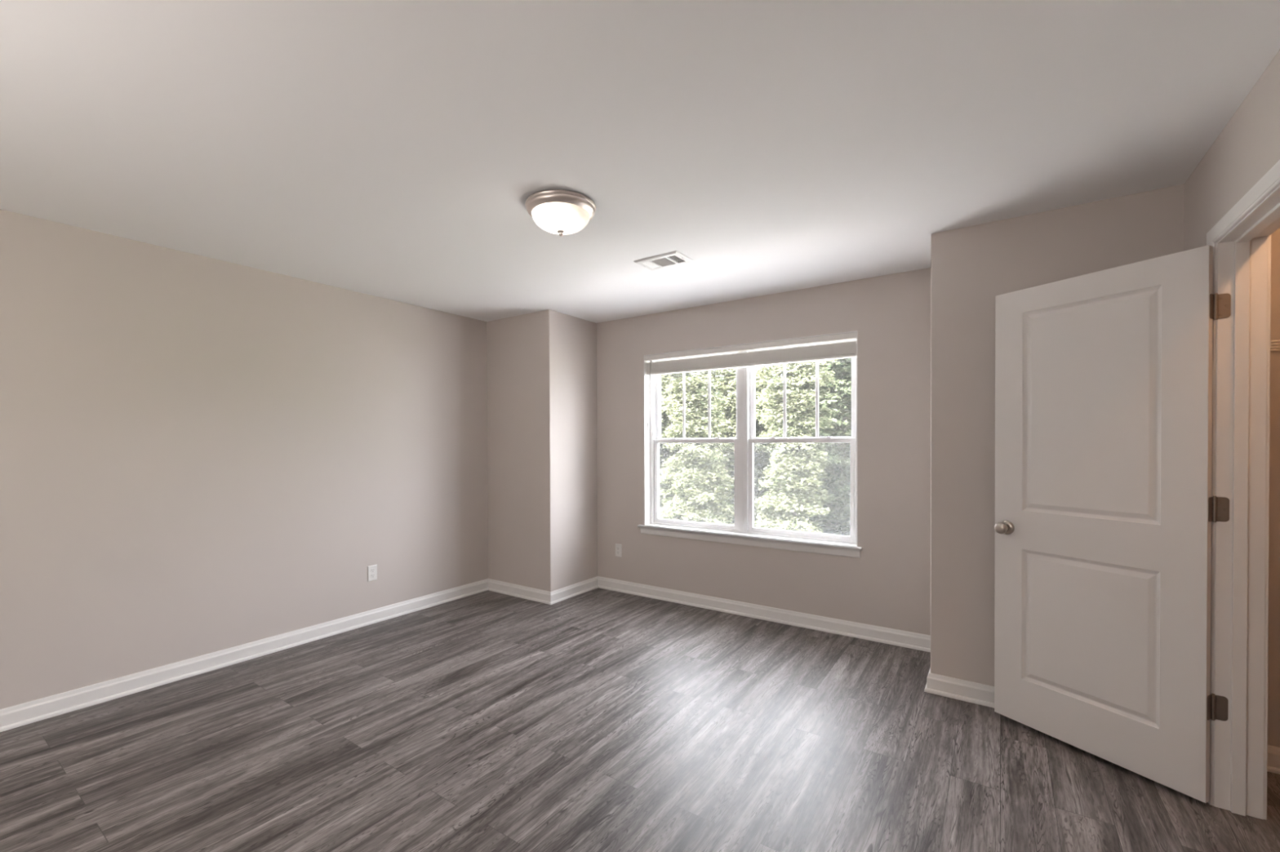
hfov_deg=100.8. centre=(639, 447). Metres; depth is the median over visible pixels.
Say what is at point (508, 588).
baseboard
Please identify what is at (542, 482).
wall
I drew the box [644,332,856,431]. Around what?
window blind
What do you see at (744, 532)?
window
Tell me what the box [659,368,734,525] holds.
tree
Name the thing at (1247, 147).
wall
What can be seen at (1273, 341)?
wire shelf
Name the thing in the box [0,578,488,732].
baseboard
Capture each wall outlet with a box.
[367,564,377,582]
[615,543,622,557]
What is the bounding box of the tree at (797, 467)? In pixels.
[754,359,837,533]
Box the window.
[637,330,862,558]
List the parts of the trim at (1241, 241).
casing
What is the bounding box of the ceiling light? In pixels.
[524,189,595,236]
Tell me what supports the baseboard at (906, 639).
attached to the wall at (889, 586)
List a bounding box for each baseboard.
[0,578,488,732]
[488,578,551,604]
[551,576,598,604]
[597,576,930,652]
[924,672,994,707]
[1266,745,1279,774]
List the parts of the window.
screen frame, sash, sash, sash, sash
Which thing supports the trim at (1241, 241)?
attached to the wall at (1247, 147)
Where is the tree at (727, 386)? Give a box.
[704,367,777,527]
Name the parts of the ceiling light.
lamp shade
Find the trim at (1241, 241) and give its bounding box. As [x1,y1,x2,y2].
[1206,160,1279,820]
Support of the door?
attached to the trim at (1241, 241)
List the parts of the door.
knob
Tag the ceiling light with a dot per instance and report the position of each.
(557, 211)
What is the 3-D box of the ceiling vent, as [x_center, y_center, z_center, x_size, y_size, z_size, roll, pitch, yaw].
[0.142,-1.125,3.215,0.303,0.013,0.205,0,1,34]
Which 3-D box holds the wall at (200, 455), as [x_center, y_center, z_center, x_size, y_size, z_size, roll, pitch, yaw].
[-2.696,0.100,3.025,0.120,2.440,4.698,0,1,34]
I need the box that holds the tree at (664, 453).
[659,373,684,519]
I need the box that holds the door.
[994,244,1231,803]
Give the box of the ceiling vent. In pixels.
[633,250,693,271]
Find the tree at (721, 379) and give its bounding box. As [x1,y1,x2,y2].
[711,373,778,519]
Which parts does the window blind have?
rail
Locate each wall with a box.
[0,208,488,709]
[486,309,597,591]
[596,267,930,635]
[930,184,1279,747]
[1183,49,1279,251]
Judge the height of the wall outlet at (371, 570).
0.115 m
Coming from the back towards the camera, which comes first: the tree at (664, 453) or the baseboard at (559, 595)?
the tree at (664, 453)
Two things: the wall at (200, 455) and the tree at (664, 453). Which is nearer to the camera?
the wall at (200, 455)
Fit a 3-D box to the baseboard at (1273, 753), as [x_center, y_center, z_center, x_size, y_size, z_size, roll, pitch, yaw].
[2.927,1.262,1.886,1.184,0.098,0.026,0,1,34]
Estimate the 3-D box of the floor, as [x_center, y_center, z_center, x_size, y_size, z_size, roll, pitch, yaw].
[-0.040,1.373,1.651,6.061,0.100,5.397,0,1,34]
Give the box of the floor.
[0,587,1279,851]
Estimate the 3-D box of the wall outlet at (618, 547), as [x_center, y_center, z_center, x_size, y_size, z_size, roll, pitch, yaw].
[-0.195,0.929,4.770,0.070,0.115,0.009,0,1,34]
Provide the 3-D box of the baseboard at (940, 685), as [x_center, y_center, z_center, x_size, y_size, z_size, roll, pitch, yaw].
[1.932,1.259,2.565,0.984,0.098,0.026,0,1,34]
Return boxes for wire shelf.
[1270,339,1279,351]
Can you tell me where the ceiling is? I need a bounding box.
[0,0,1279,323]
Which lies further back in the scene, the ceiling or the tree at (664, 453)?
the tree at (664, 453)
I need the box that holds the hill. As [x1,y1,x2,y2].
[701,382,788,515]
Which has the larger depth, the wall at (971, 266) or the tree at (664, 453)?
the tree at (664, 453)

